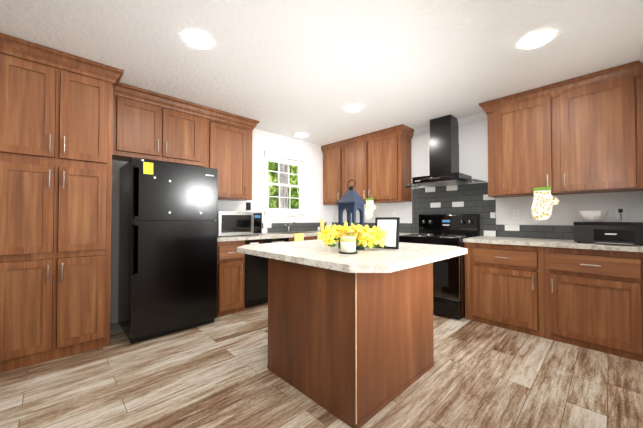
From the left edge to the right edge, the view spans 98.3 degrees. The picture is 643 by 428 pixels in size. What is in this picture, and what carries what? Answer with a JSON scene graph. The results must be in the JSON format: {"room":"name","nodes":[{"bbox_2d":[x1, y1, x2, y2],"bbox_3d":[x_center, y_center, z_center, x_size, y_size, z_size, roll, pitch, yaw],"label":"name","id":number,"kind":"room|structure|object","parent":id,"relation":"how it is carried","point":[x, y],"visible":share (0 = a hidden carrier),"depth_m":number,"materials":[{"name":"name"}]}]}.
{"room":"kitchen","nodes":[
{"label":"kitchen","id":0,"kind":"room"},
{"bbox_2d":[110,134,334,323],"bbox_3d":[-2.296,-0.059,3.080,7.000,2.500,0.100,1,-1,-44],"label":"wall","id":1,"kind":"structure","parent":0,"point":[314,177],"depth_m":4.34,"materials":[{"name":"white paint"}]},
{"bbox_2d":[112,86,211,165],"bbox_3d":[-1.855,-0.915,3.210,1.004,0.656,0.337,1,-1,-44],"label":"upper cabinet","id":2,"kind":"object","parent":1,"relation":"attached to","point":[151,125],"depth_m":3.05,"materials":[{"name":"brown wood"}]},
{"bbox_2d":[197,114,255,200],"bbox_3d":[-1.325,-0.717,3.718,0.725,1.036,0.337,1,-1,-44],"label":"upper cabinet","id":3,"kind":"object","parent":1,"relation":"attached to","point":[231,138],"depth_m":3.65,"materials":[{"name":"brown wood"}]},
{"bbox_2d":[246,202,250,209],"bbox_3d":[-1.092,-0.114,4.149,0.065,0.115,0.030,1,-1,-44],"label":"electrical outlet","id":4,"kind":"object","parent":1,"relation":"attached to","point":[248,205],"visible":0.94,"depth_m":4.13,"materials":[{"name":"black"}]},
{"bbox_2d":[263,151,306,216],"bbox_3d":[-0.612,-0.475,4.676,0.873,1.033,0.142,1,-1,-44],"label":"window","id":5,"kind":"structure","parent":1,"relation":"in","point":[297,212],"depth_m":4.68,"materials":[{"name":"white plastic"}]},
{"bbox_2d":[268,156,301,166],"bbox_3d":[-0.609,-0.651,4.676,0.705,0.536,0.039,1,-1,-44],"label":"window blind","id":6,"kind":"object","parent":5,"relation":"attached to","point":[283,161],"visible":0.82,"depth_m":4.66,"materials":[{"name":"white plastic"}]},
{"bbox_2d":[252,129,321,149],"bbox_3d":[-0.562,-1.245,4.667,1.530,0.074,0.050,1,-1,-44],"label":"crown molding","id":7,"kind":"structure","parent":1,"relation":"attached to","point":[256,132],"depth_m":4.62,"materials":[{"name":"white paint"}]},
{"bbox_2d":[262,222,333,232],"bbox_3d":[-0.700,0.224,4.539,2.648,0.151,0.007,1,-1,-44],"label":"tile backsplash","id":8,"kind":"structure","parent":1,"relation":"attached to","point":[276,227],"depth_m":4.73,"materials":[{"name":"grey tile"}]},
{"bbox_2d":[0,302,642,427],"bbox_3d":[-0.872,1.192,1.585,7.200,0.050,4.200,1,-1,-44],"label":"floor","id":9,"kind":"structure","parent":0,"point":[216,373],"depth_m":1.89,"materials":[{"name":"brown wood"}]},
{"bbox_2d":[0,33,123,372],"bbox_3d":[-2.341,-0.066,2.483,0.825,2.496,0.688,1,-1,-44],"label":"pantry cabinet","id":10,"kind":"object","parent":9,"relation":"on","point":[56,117],"visible":1,"depth_m":2.25,"materials":[{"name":"brown wood"}]},
{"bbox_2d":[118,158,217,343],"bbox_3d":[-1.642,0.346,2.994,0.786,1.688,0.723,1,-1,-44],"label":"refrigerator","id":11,"kind":"object","parent":9,"relation":"on","point":[167,277],"visible":1,"depth_m":2.73,"materials":[{"name":"black metal"}]},
{"bbox_2d":[217,239,248,316],"bbox_3d":[-1.284,0.762,3.540,0.361,0.873,0.617,1,-1,-44],"label":"base cabinet","id":12,"kind":"object","parent":9,"relation":"on","point":[230,279],"depth_m":3.31,"materials":[{"name":"brown wood"}]},
{"bbox_2d":[217,231,319,242],"bbox_3d":[-0.480,0.317,4.312,2.660,0.040,0.631,1,-1,-44],"label":"countertop","id":13,"kind":"structure","parent":12,"relation":"on","point":[223,239],"depth_m":3.64,"materials":[{"name":"beige stone"}]},
{"bbox_2d":[215,212,261,236],"bbox_3d":[-1.147,0.131,3.716,0.610,0.311,0.397,1,-1,-44],"label":"microwave","id":14,"kind":"object","parent":13,"relation":"on","point":[237,223],"visible":0.85,"depth_m":3.57,"materials":[{"name":"silver metal"}]},
{"bbox_2d":[284,221,294,231],"bbox_3d":[-0.491,0.211,4.545,0.203,0.178,0.192,1,-1,-44],"label":"faucet","id":15,"kind":"object","parent":13,"relation":"on","point":[289,227],"visible":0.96,"depth_m":4.58,"materials":[{"name":"silver metal"}]},
{"bbox_2d":[280,231,313,233],"bbox_3d":[-0.372,0.315,4.423,0.680,0.040,0.410,1,-1,-44],"label":"sink","id":16,"kind":"object","parent":13,"relation":"in","point":[295,232],"visible":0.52,"depth_m":4.54,"materials":[{"name":"silver metal"}]},
{"bbox_2d":[320,220,323,231],"bbox_3d":[0.012,0.198,4.775,0.071,0.212,0.071,-1,-1,34],"label":"pillar candle","id":17,"kind":"object","parent":13,"relation":"on","point":[322,224],"depth_m":4.75,"materials":[{"name":"yellow wax"}]},
{"bbox_2d":[245,238,288,307],"bbox_3d":[-0.904,0.768,3.889,0.668,0.872,0.590,1,-1,-44],"label":"dishwasher","id":18,"kind":"object","parent":9,"relation":"on","point":[256,280],"visible":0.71,"depth_m":3.57,"materials":[{"name":"black metal"}]},
{"bbox_2d":[289,235,316,241],"bbox_3d":[-0.350,0.777,4.441,0.893,0.873,0.617,1,-1,-44],"label":"base cabinet","id":19,"kind":"object","parent":9,"relation":"on","point":[306,237],"depth_m":4.20,"materials":[{"name":"brown wood"}]},
{"bbox_2d":[293,233,303,240],"bbox_3d":[-0.352,0.418,4.040,0.170,0.269,0.087,1,-1,-44],"label":"hanging towel","id":20,"kind":"object","parent":19,"relation":"hanging from","point":[298,236],"visible":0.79,"depth_m":4.01,"materials":[{"name":"fabric"}]},
{"bbox_2d":[314,232,321,239],"bbox_3d":[-0.028,0.423,4.352,0.170,0.269,0.087,1,-1,-44],"label":"hanging towel","id":21,"kind":"object","parent":19,"relation":"hanging from","point":[319,234],"visible":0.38,"depth_m":4.29,"materials":[{"name":"fabric"}]},
{"bbox_2d":[267,259,433,427],"bbox_3d":[0.230,0.739,2.139,0.954,0.874,0.864,1,-1,-44],"label":"kitchen island","id":22,"kind":"object","parent":9,"relation":"on","point":[350,340],"depth_m":1.74,"materials":[{"name":"laminate"}]},
{"bbox_2d":[237,239,466,278],"bbox_3d":[0.218,0.283,2.248,1.350,0.039,1.440,1,-1,-44],"label":"island countertop","id":23,"kind":"structure","parent":22,"relation":"on","point":[372,262],"depth_m":1.76,"materials":[{"name":"beige stone"}]},
{"bbox_2d":[319,180,387,253],"bbox_3d":[0.206,-0.003,1.996,0.402,0.522,0.400,1,-1,-44],"label":"centerpiece","id":24,"kind":"object","parent":23,"relation":"on","point":[349,238],"visible":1,"depth_m":2.00,"materials":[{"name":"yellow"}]},
{"bbox_2d":[339,231,357,253],"bbox_3d":[0.175,0.183,1.826,0.124,0.145,0.124,1,-1,-44],"label":"candle jar","id":25,"kind":"object","parent":24,"relation":"on","point":[348,245],"depth_m":1.78,"materials":[{"name":"white"}]},
{"bbox_2d":[374,217,399,248],"bbox_3d":[0.491,0.143,2.093,0.185,0.236,0.050,-1,-1,32],"label":"picture frame","id":26,"kind":"object","parent":23,"relation":"on","point":[391,225],"visible":0.79,"depth_m":2.07,"materials":[{"name":"black"}]},
{"bbox_2d":[399,214,479,318],"bbox_3d":[1.487,0.600,3.592,0.770,1.200,0.796,1,-1,-44],"label":"range","id":27,"kind":"object","parent":9,"relation":"on","point":[448,273],"visible":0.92,"depth_m":3.26,"materials":[{"name":"black metal"}]},
{"bbox_2d":[464,244,554,340],"bbox_3d":[2.107,0.755,3.095,0.617,0.873,0.765,1,-1,-44],"label":"base cabinet","id":28,"kind":"object","parent":9,"relation":"on","point":[508,286],"depth_m":2.84,"materials":[{"name":"brown wood"}]},
{"bbox_2d":[551,248,642,361],"bbox_3d":[2.550,0.748,2.636,0.617,0.873,0.743,1,-1,-44],"label":"base cabinet","id":29,"kind":"object","parent":9,"relation":"on","point":[588,295],"depth_m":2.38,"materials":[{"name":"brown wood"}]},
{"bbox_2d":[463,236,642,251],"bbox_3d":[2.316,0.294,2.868,0.641,0.040,1.392,1,-1,-44],"label":"countertop","id":30,"kind":"structure","parent":29,"relation":"on","point":[527,242],"depth_m":2.63,"materials":[{"name":"beige stone"}]},
{"bbox_2d":[574,221,642,245],"bbox_3d":[2.601,0.168,2.517,0.450,0.199,0.451,1,-1,-44],"label":"bread box","id":31,"kind":"object","parent":30,"relation":"on","point":[628,233],"visible":0.98,"depth_m":2.41,"materials":[{"name":"black plastic"}]},
{"bbox_2d":[579,211,608,220],"bbox_3d":[2.616,0.020,2.669,0.205,0.100,0.205,1,-1,-44],"label":"basket bowl","id":32,"kind":"object","parent":31,"relation":"on","point":[593,215],"visible":1,"depth_m":2.61,"materials":[{"name":"white ceramic"}]},
{"bbox_2d":[0,0,642,145],"bbox_3d":[-0.872,-1.357,1.626,7.200,0.050,4.200,1,-1,-44],"label":"ceiling","id":33,"kind":"structure","parent":0,"point":[312,70],"depth_m":2.23,"materials":[{"name":"white paint"}]},
{"bbox_2d":[184,32,210,48],"bbox_3d":[-0.941,-1.318,2.115,0.184,0.011,0.184,1,-1,-44],"label":"recessed light","id":34,"kind":"object","parent":33,"relation":"in","point":[197,40],"visible":0.9,"depth_m":2.10,"materials":[{"name":"white"}]},
{"bbox_2d":[295,133,306,136],"bbox_3d":[-0.332,-1.279,4.522,0.184,0.011,0.184,1,-1,-44],"label":"recessed light","id":35,"kind":"object","parent":33,"relation":"in","point":[300,135],"visible":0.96,"depth_m":4.51,"materials":[{"name":"white"}]},
{"bbox_2d":[346,105,360,111],"bbox_3d":[0.397,-1.297,3.406,0.184,0.011,0.184,1,-1,-44],"label":"recessed light","id":36,"kind":"object","parent":33,"relation":"in","point":[352,108],"visible":0.92,"depth_m":3.40,"materials":[{"name":"white"}]},
{"bbox_2d":[522,32,551,48],"bbox_3d":[1.633,-1.318,2.111,0.184,0.011,0.184,1,-1,-44],"label":"recessed light","id":37,"kind":"object","parent":33,"relation":"in","point":[536,40],"visible":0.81,"depth_m":2.10,"materials":[{"name":"white"}]},
{"bbox_2d":[639,39,642,62],"bbox_3d":[0.358,-1.319,0.069,6.590,0.074,0.050,1,-1,-44],"label":"crown molding","id":38,"kind":"structure","parent":33,"relation":"attached to","point":[641,51],"depth_m":2.27,"materials":[{"name":"white"}]},
{"bbox_2d":[335,118,642,239],"bbox_3d":[1.683,-0.043,4.070,0.100,2.500,4.200,1,-1,-44],"label":"wall","id":39,"kind":"structure","parent":0,"point":[473,149],"depth_m":3.47,"materials":[{"name":"white paint"}]},
{"bbox_2d":[321,144,340,204],"bbox_3d":[0.309,-0.693,5.184,0.337,1.036,0.496,1,-1,-44],"label":"upper cabinet","id":40,"kind":"object","parent":39,"relation":"attached to","point":[331,156],"depth_m":5.07,"materials":[{"name":"brown wood"}]},
{"bbox_2d":[335,222,411,232],"bbox_3d":[0.830,0.230,4.870,0.007,0.151,1.633,1,-1,-44],"label":"tile backsplash","id":41,"kind":"structure","parent":39,"relation":"attached to","point":[405,227],"depth_m":4.40,"materials":[{"name":"grey tile"}]},
{"bbox_2d":[341,128,412,202],"bbox_3d":[0.844,-0.702,4.629,0.337,1.036,1.235,1,-1,-44],"label":"upper cabinet","id":42,"kind":"object","parent":39,"relation":"attached to","point":[376,165],"depth_m":4.33,"materials":[{"name":"brown wood"}]},
{"bbox_2d":[365,194,376,218],"bbox_3d":[0.777,-0.114,4.373,0.030,0.387,0.218,1,-1,-44],"label":"oven mitt","id":43,"kind":"object","parent":42,"relation":"hanging from","point":[371,207],"visible":1,"depth_m":4.37,"materials":[{"name":"fabric"}]},
{"bbox_2d":[404,114,485,187],"bbox_3d":[1.601,-0.836,3.726,0.488,0.920,0.940,1,-1,-44],"label":"range hood","id":44,"kind":"object","parent":39,"relation":"attached to","point":[444,153],"visible":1,"depth_m":3.68,"materials":[{"name":"black metal"}]},
{"bbox_2d":[413,112,486,134],"bbox_3d":[1.760,-1.258,3.899,0.050,0.074,1.060,1,-1,-44],"label":"crown molding","id":45,"kind":"structure","parent":39,"relation":"attached to","point":[471,118],"depth_m":3.72,"materials":[{"name":"white paint"}]},
{"bbox_2d":[412,182,495,236],"bbox_3d":[1.789,-0.054,3.880,0.007,0.686,1.124,1,-1,-44],"label":"tile backsplash","id":46,"kind":"structure","parent":39,"relation":"attached to","point":[474,198],"depth_m":3.79,"materials":[{"name":"grey tile"}]},
{"bbox_2d":[513,210,519,218],"bbox_3d":[2.330,0.005,3.317,0.008,0.116,0.072,1,-1,-44],"label":"electrical outlet","id":47,"kind":"object","parent":39,"relation":"attached to","point":[516,214],"visible":1,"depth_m":3.32,"materials":[{"name":"white plastic"}]},
{"bbox_2d":[496,225,573,239],"bbox_3d":[2.604,0.200,3.030,0.007,0.151,1.219,1,-1,-44],"label":"tile backsplash","id":48,"kind":"structure","parent":39,"relation":"attached to","point":[566,232],"depth_m":3.17,"materials":[{"name":"grey tile"}]},
{"bbox_2d":[483,68,642,197],"bbox_3d":[2.484,-0.729,2.929,0.337,1.036,1.221,1,-1,-44],"label":"upper cabinet","id":49,"kind":"object","parent":39,"relation":"attached to","point":[583,134],"depth_m":2.73,"materials":[{"name":"brown wood"}]},
{"bbox_2d":[531,181,559,220],"bbox_3d":[2.273,-0.133,2.821,0.031,0.404,0.228,1,-1,-44],"label":"oven mitt","id":50,"kind":"object","parent":49,"relation":"hanging from","point":[544,200],"visible":1,"depth_m":2.82,"materials":[{"name":"fabric"}]},
{"bbox_2d":[615,207,625,218],"bbox_3d":[2.916,-0.010,2.709,0.008,0.116,0.072,1,-1,-44],"label":"electrical outlet","id":51,"kind":"object","parent":39,"relation":"attached to","point":[619,216],"visible":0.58,"depth_m":2.71,"materials":[{"name":"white plastic"}]},
{"label":"outside","id":52,"kind":"structure","parent":0,"visible":0},
{"bbox_2d":[268,161,298,208],"bbox_3d":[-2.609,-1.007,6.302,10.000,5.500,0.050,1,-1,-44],"label":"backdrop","id":53,"kind":"structure","parent":52,"point":[274,176],"depth_m":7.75,"materials":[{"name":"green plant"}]}
]}

